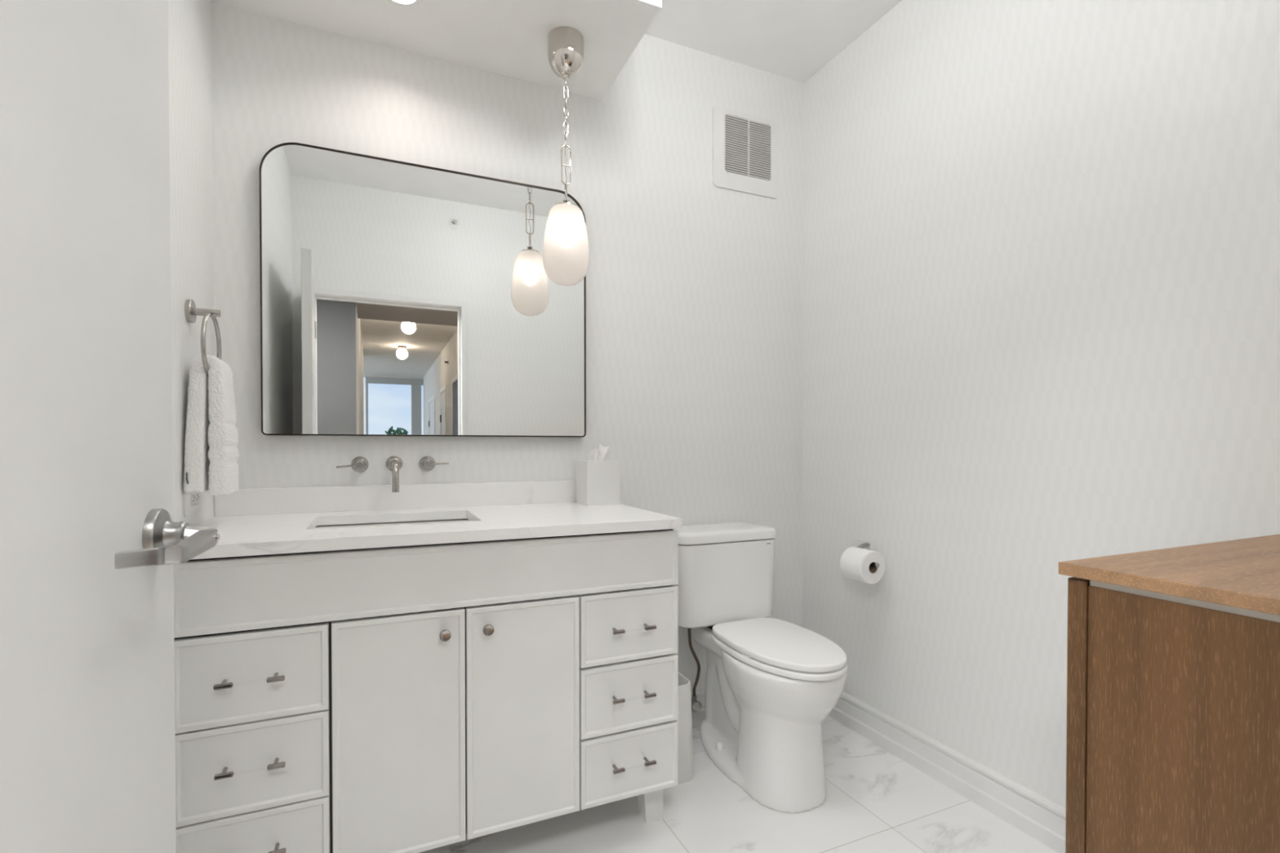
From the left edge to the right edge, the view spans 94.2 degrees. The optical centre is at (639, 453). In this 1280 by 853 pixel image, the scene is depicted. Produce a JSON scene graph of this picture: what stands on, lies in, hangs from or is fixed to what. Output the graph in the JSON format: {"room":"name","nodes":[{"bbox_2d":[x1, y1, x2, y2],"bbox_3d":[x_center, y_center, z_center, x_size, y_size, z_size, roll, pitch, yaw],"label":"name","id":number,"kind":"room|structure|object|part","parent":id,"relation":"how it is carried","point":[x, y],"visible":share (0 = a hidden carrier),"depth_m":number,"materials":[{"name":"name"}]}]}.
{"room":"bathroom","nodes":[
{"label":"bathroom","id":0,"kind":"room"},
{"bbox_2d":[168,0,214,525],"bbox_3d":[-0.877,-0.247,0.779,0.100,2.715,2.082,0,1,-24],"label":"wall","id":1,"kind":"structure","parent":0,"point":[189,21],"depth_m":1.51,"materials":[{"name":"paint"}]},
{"bbox_2d":[182,484,202,517],"bbox_3d":[-1.149,0.115,1.530,0.007,0.083,0.150,0,1,-24],"label":"wall outlet","id":2,"kind":"object","parent":1,"relation":"attached to","point":[193,502],"visible":0.7,"depth_m":1.51,"materials":[{"name":"white plastic"}]},
{"bbox_2d":[191,493,199,505],"bbox_3d":[-1.151,0.115,1.535,0.007,0.035,0.070,0,1,-24],"label":"receptacle","id":3,"kind":"object","parent":2,"relation":"attached to","point":[194,496],"depth_m":1.53,"materials":[{"name":"white plastic"}]},
{"bbox_2d":[184,299,221,377],"bbox_3d":[-1.115,-0.288,1.520,0.068,0.203,0.174,0,1,-24],"label":"towel ring","id":4,"kind":"object","parent":1,"relation":"attached to","point":[191,312],"visible":0.77,"depth_m":1.50,"materials":[{"name":"silver metal"}]},
{"bbox_3d":[-1.140,-0.360,1.508,0.012,0.059,0.059,0,1,-24],"label":"wall plate","id":5,"kind":"part","parent":4,"relation":"part of","materials":[{"name":"silver metal"}]},
{"bbox_3d":[-1.110,-0.360,1.522,0.058,0.018,0.018,0,1,-24],"label":"post","id":6,"kind":"part","parent":4,"relation":"part of","materials":[{"name":"silver metal"}]},
{"bbox_2d":[183,354,239,495],"bbox_3d":[-1.101,-0.070,1.529,0.094,0.355,0.166,0,1,-24],"label":"hand towel","id":7,"kind":"object","parent":4,"relation":"hanging from","point":[211,455],"visible":1,"depth_m":1.48,"materials":[{"name":"white fabric"}]},
{"bbox_2d":[210,0,662,100],"bbox_3d":[-0.595,-1.468,1.748,1.214,0.296,0.515,0,1,-24],"label":"ceiling","id":8,"kind":"structure","parent":0,"point":[505,37],"depth_m":1.84,"materials":[{"name":"paint"}]},
{"bbox_2d":[386,0,422,8],"bbox_3d":[-0.685,-1.317,1.699,0.122,0.004,0.122,0,1,-24],"label":"recessed light","id":9,"kind":"object","parent":8,"relation":"in","point":[401,3],"visible":1,"depth_m":1.74,"materials":[{"name":"paint"}]},
{"bbox_2d":[542,26,589,285],"bbox_3d":[-0.236,-0.930,1.899,0.148,0.782,0.148,0,1,-24],"label":"pendant light","id":10,"kind":"object","parent":8,"relation":"hanging from","point":[566,251],"visible":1,"depth_m":1.85,"materials":[{"name":"white glass"}]},
{"bbox_3d":[-0.236,-0.662,1.903,0.148,0.246,0.148,0,1,-24],"label":"lamp shade","id":11,"kind":"part","parent":10,"relation":"part of","materials":[{"name":"white glass"}]},
{"bbox_3d":[-0.236,-1.000,1.899,0.008,0.398,0.008,0,1,-24],"label":"cord","id":12,"kind":"part","parent":10,"relation":"part of","materials":[{"name":"silver metal"}]},
{"bbox_2d":[211,2,804,691],"bbox_3d":[-0.287,-0.264,2.235,2.361,2.715,0.100,0,1,-24],"label":"wall","id":13,"kind":"structure","parent":0,"point":[695,286],"depth_m":2.27,"materials":[{"name":"paint"}]},
{"bbox_2d":[336,456,448,492],"bbox_3d":[-0.775,0.064,1.880,0.336,0.108,0.159,0,1,-24],"label":"faucet","id":14,"kind":"object","parent":13,"relation":"attached to","point":[393,464],"visible":1,"depth_m":1.91,"materials":[{"name":"silver metal"}]},
{"bbox_3d":[-0.916,0.040,1.865,0.067,0.014,0.007,0,1,-24],"label":"lever","id":15,"kind":"part","parent":14,"relation":"part of","materials":[{"name":"silver metal"}]},
{"bbox_3d":[-0.889,0.036,1.886,0.025,0.025,0.036,0,1,-24],"label":"handle","id":16,"kind":"part","parent":14,"relation":"part of","materials":[{"name":"silver metal"}]},
{"bbox_3d":[-0.774,0.062,1.878,0.020,0.074,0.153,0,1,-24],"label":"spout","id":17,"kind":"part","parent":14,"relation":"part of","materials":[{"name":"silver metal"}]},
{"bbox_3d":[-0.703,0.035,1.969,0.025,0.025,0.036,0,1,-24],"label":"handle","id":18,"kind":"part","parent":14,"relation":"part of","materials":[{"name":"silver metal"}]},
{"bbox_3d":[-0.669,0.035,1.975,0.066,0.008,0.007,0,1,-24],"label":"lever","id":19,"kind":"part","parent":14,"relation":"part of","materials":[{"name":"silver metal"}]},
{"bbox_2d":[214,480,576,516],"bbox_3d":[-0.689,0.143,1.996,1.226,0.078,0.020,0,1,-24],"label":"backsplash","id":20,"kind":"structure","parent":13,"relation":"attached to","point":[247,501],"depth_m":1.93,"materials":[{"name":"white stone"}]},
{"bbox_2d":[259,142,586,437],"bbox_3d":[-0.670,-0.500,1.988,1.019,0.888,0.033,0,1,-24],"label":"mirror","id":21,"kind":"object","parent":13,"relation":"attached to","point":[398,298],"visible":0.93,"depth_m":1.94,"materials":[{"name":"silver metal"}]},
{"bbox_2d":[687,628,702,712],"bbox_3d":[0.212,0.841,2.342,0.062,0.402,0.128,0,1,-3],"label":"supply hose","id":22,"kind":"object","parent":13,"relation":"attached to","point":[696,705],"visible":0.84,"depth_m":2.33,"materials":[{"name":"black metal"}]},
{"bbox_3d":[0.221,0.992,2.338,0.038,0.039,0.035,0,1,-24],"label":"valve handle","id":23,"kind":"part","parent":22,"relation":"part of","materials":[{"name":"silver metal"}]},
{"bbox_2d":[690,688,705,723],"bbox_3d":[-0.270,1.032,2.194,2.145,0.124,0.018,0,1,-24],"label":"baseboard","id":24,"kind":"structure","parent":13,"relation":"attached to","point":[697,717],"depth_m":2.42,"materials":[{"name":"paint"}]},
{"bbox_2d":[712,105,778,198],"bbox_3d":[0.447,-1.258,2.489,0.326,0.329,0.009,0,1,-24],"label":"air vent","id":25,"kind":"object","parent":13,"relation":"in","point":[745,146],"visible":1,"depth_m":2.48,"materials":[{"name":"white plastic"}]},
{"bbox_2d":[418,715,1057,852],"bbox_3d":[0.148,1.130,1.273,2.261,0.050,2.142,0,1,-24],"label":"floor","id":26,"kind":"structure","parent":0,"point":[876,802],"depth_m":1.78,"materials":[{"name":"stone"}]},
{"bbox_2d":[173,518,678,852],"bbox_3d":[-0.543,0.656,1.722,1.184,0.886,0.618,0,1,-24],"label":"vanity cabinet","id":27,"kind":"object","parent":26,"relation":"on","point":[411,699],"visible":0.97,"depth_m":1.43,"materials":[{"name":"paint"}]},
{"bbox_3d":[-0.833,0.487,1.273,0.128,0.012,0.036,0,1,-24],"label":"drawer pull","id":28,"kind":"part","parent":27,"relation":"part of","materials":[{"name":"silver metal"}]},
{"bbox_3d":[-0.833,0.676,1.275,0.128,0.012,0.036,0,1,-24],"label":"drawer pull","id":29,"kind":"part","parent":27,"relation":"part of","materials":[{"name":"silver metal"}]},
{"bbox_3d":[-0.842,0.486,1.294,0.291,0.192,0.019,0,1,-24],"label":"drawer","id":30,"kind":"part","parent":27,"relation":"part of","materials":[{"name":"paint"}]},
{"bbox_3d":[-0.842,0.682,1.297,0.291,0.192,0.019,0,1,-24],"label":"drawer","id":31,"kind":"part","parent":27,"relation":"part of","materials":[{"name":"paint"}]},
{"bbox_3d":[-0.842,0.872,1.299,0.291,0.180,0.019,0,1,-24],"label":"drawer","id":32,"kind":"part","parent":27,"relation":"part of","materials":[{"name":"paint"}]},
{"bbox_3d":[-0.833,0.865,1.278,0.128,0.012,0.036,0,1,-24],"label":"drawer pull","id":33,"kind":"part","parent":27,"relation":"part of","materials":[{"name":"silver metal"}]},
{"bbox_3d":[-0.569,0.674,1.418,0.293,0.574,0.019,0,1,-24],"label":"cabinet door","id":34,"kind":"part","parent":27,"relation":"part of","materials":[{"name":"paint"}]},
{"bbox_2d":[190,480,682,559],"bbox_3d":[-0.566,0.160,1.719,1.226,0.106,0.624,0,1,-24],"label":"countertop","id":35,"kind":"structure","parent":27,"relation":"on","point":[249,522],"depth_m":1.76,"materials":[{"name":"white stone"}]},
{"bbox_2d":[314,519,470,528],"bbox_3d":[-0.690,0.290,1.689,0.471,0.146,0.341,0,1,-24],"label":"sink","id":36,"kind":"object","parent":35,"relation":"in","point":[459,520],"visible":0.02,"depth_m":1.82,"materials":[{"name":"white ceramic"}]},
{"bbox_2d":[576,444,620,506],"bbox_3d":[-0.151,0.075,2.127,0.122,0.212,0.124,0,1,-24],"label":"tissue box","id":37,"kind":"object","parent":35,"relation":"on","point":[597,479],"visible":1,"depth_m":2.08,"materials":[{"name":"white plastic"}]},
{"bbox_3d":[-0.472,0.439,1.438,0.026,0.026,0.027,0,1,-24],"label":"knob","id":38,"kind":"part","parent":27,"relation":"part of","materials":[{"name":"silver metal"}]},
{"bbox_3d":[-0.379,0.438,1.480,0.026,0.026,0.027,0,1,-24],"label":"knob","id":39,"kind":"part","parent":27,"relation":"part of","materials":[{"name":"silver metal"}]},
{"bbox_3d":[-0.298,0.672,1.538,0.292,0.574,0.019,0,1,-24],"label":"cabinet door","id":40,"kind":"part","parent":27,"relation":"part of","materials":[{"name":"paint"}]},
{"bbox_3d":[-0.027,0.480,1.656,0.293,0.192,0.019,0,1,-24],"label":"drawer","id":41,"kind":"part","parent":27,"relation":"part of","materials":[{"name":"paint"}]},
{"bbox_3d":[-0.027,0.867,1.661,0.293,0.182,0.019,0,1,-24],"label":"drawer","id":42,"kind":"part","parent":27,"relation":"part of","materials":[{"name":"paint"}]},
{"bbox_3d":[-0.027,0.676,1.659,0.293,0.186,0.019,0,1,-24],"label":"drawer","id":43,"kind":"part","parent":27,"relation":"part of","materials":[{"name":"paint"}]},
{"bbox_3d":[-0.019,0.860,1.639,0.127,0.012,0.036,0,1,-24],"label":"drawer pull","id":44,"kind":"part","parent":27,"relation":"part of","materials":[{"name":"silver metal"}]},
{"bbox_3d":[-0.019,0.671,1.637,0.127,0.012,0.036,0,1,-24],"label":"drawer pull","id":45,"kind":"part","parent":27,"relation":"part of","materials":[{"name":"silver metal"}]},
{"bbox_3d":[-0.019,0.483,1.635,0.127,0.012,0.036,0,1,-24],"label":"drawer pull","id":46,"kind":"part","parent":27,"relation":"part of","materials":[{"name":"silver metal"}]},
{"bbox_3d":[0.028,1.027,1.794,0.066,0.142,0.060,0,1,-24],"label":"leg","id":47,"kind":"part","parent":27,"relation":"part of","materials":[{"name":"paint"}]},
{"bbox_2d":[675,672,693,784],"bbox_3d":[0.055,0.932,2.087,0.174,0.325,0.282,0,1,-24],"label":"waste bin","id":48,"kind":"object","parent":26,"relation":"on","point":[686,768],"visible":0.19,"depth_m":1.98,"materials":[{"name":"white plastic"}]},
{"bbox_2d":[674,522,848,813],"bbox_3d":[0.408,0.693,2.089,0.437,0.804,0.728,0,1,-24],"label":"toilet","id":49,"kind":"object","parent":26,"relation":"on","point":[771,684],"visible":0.98,"depth_m":1.98,"materials":[{"name":"white ceramic"}]},
{"bbox_3d":[0.304,0.489,2.321,0.427,0.310,0.212,0,1,-24],"label":"tank","id":50,"kind":"part","parent":49,"relation":"part of","materials":[{"name":"white ceramic"}]},
{"bbox_3d":[0.305,0.310,2.317,0.437,0.044,0.218,0,1,-24],"label":"tank lid","id":51,"kind":"part","parent":49,"relation":"part of","materials":[{"name":"white ceramic"}]},
{"bbox_3d":[0.429,0.884,2.093,0.365,0.421,0.679,0,1,-24],"label":"bowl","id":52,"kind":"part","parent":49,"relation":"part of","materials":[{"name":"white ceramic"}]},
{"bbox_3d":[0.473,0.637,1.994,0.328,0.022,0.498,0,1,-24],"label":"lid","id":53,"kind":"part","parent":49,"relation":"part of","materials":[{"name":"plastic"}]},
{"bbox_3d":[0.474,0.662,1.993,0.336,0.020,0.500,0,1,-24],"label":"seat","id":54,"kind":"part","parent":49,"relation":"part of","materials":[{"name":"plastic"}]},
{"bbox_2d":[1058,533,1279,852],"bbox_3d":[1.070,0.639,0.891,0.737,0.940,0.413,0,1,-24],"label":"wooden cabinet","id":55,"kind":"object","parent":26,"relation":"on","point":[1173,736],"visible":1,"depth_m":0.81,"materials":[{"name":"brown wood"}]},
{"bbox_3d":[0.831,0.608,0.988,0.355,0.831,0.027,0,1,-24],"label":"cabinet door","id":56,"kind":"part","parent":55,"relation":"part of","materials":[{"name":"brown wood"}]},
{"bbox_3d":[1.077,0.195,0.872,0.704,0.012,0.370,0,1,-24],"label":"reveal rail","id":57,"kind":"part","parent":55,"relation":"part of","materials":[{"name":"brown wood"}]},
{"bbox_2d":[644,0,902,83],"bbox_3d":[0.136,-1.660,1.267,2.361,0.100,2.182,0,1,-24],"label":"ceiling","id":58,"kind":"structure","parent":0,"point":[791,39],"depth_m":2.26,"materials":[{"name":"paint"}]},
{"bbox_2d":[802,0,1279,808],"bbox_3d":[1.189,-0.258,1.697,0.100,2.715,2.082,0,1,-24],"label":"wall","id":59,"kind":"structure","parent":0,"point":[1041,238],"depth_m":1.73,"materials":[{"name":"paint"}]},
{"bbox_2d":[852,537,879,568],"bbox_3d":[0.842,0.372,2.236,0.103,0.072,0.218,0,1,-24],"label":"toilet paper holder","id":60,"kind":"object","parent":59,"relation":"attached to","point":[861,544],"visible":0.54,"depth_m":2.27,"materials":[{"name":"silver metal"}]},
{"bbox_3d":[0.861,0.350,2.312,0.006,0.030,0.094,0,1,-24],"label":"plate","id":61,"kind":"part","parent":60,"relation":"part of","materials":[{"name":"silver metal"}]},
{"bbox_2d":[840,546,884,584],"bbox_3d":[0.813,0.409,2.172,0.118,0.118,0.106,0,1,-24],"label":"toilet paper roll","id":62,"kind":"object","parent":60,"relation":"on","point":[855,562],"visible":1,"depth_m":2.13,"materials":[{"name":"paper"}]},
{"bbox_2d":[827,691,1066,852],"bbox_3d":[1.111,1.037,1.744,0.018,0.124,1.962,0,1,-24],"label":"baseboard","id":63,"kind":"structure","parent":59,"relation":"attached to","point":[1038,817],"depth_m":1.91,"materials":[{"name":"paint"}]},
{"bbox_3d":[0.554,-0.242,0.342,2.161,2.715,0.120,0,1,-24],"label":"wall","id":64,"kind":"structure","parent":0,"visible":0},
{"bbox_2d":[0,0,220,852],"bbox_3d":[-0.491,0.092,0.432,0.116,2.025,0.882,0,1,-20],"label":"door","id":65,"kind":"structure","parent":64,"relation":"in","point":[91,542],"depth_m":0.62,"materials":[{"name":"paint"}]},
{"bbox_3d":[-0.566,0.112,0.722,0.051,0.033,0.198,0,1,-24],"label":"lever","id":66,"kind":"part","parent":65,"relation":"part of","materials":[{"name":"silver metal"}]}
]}

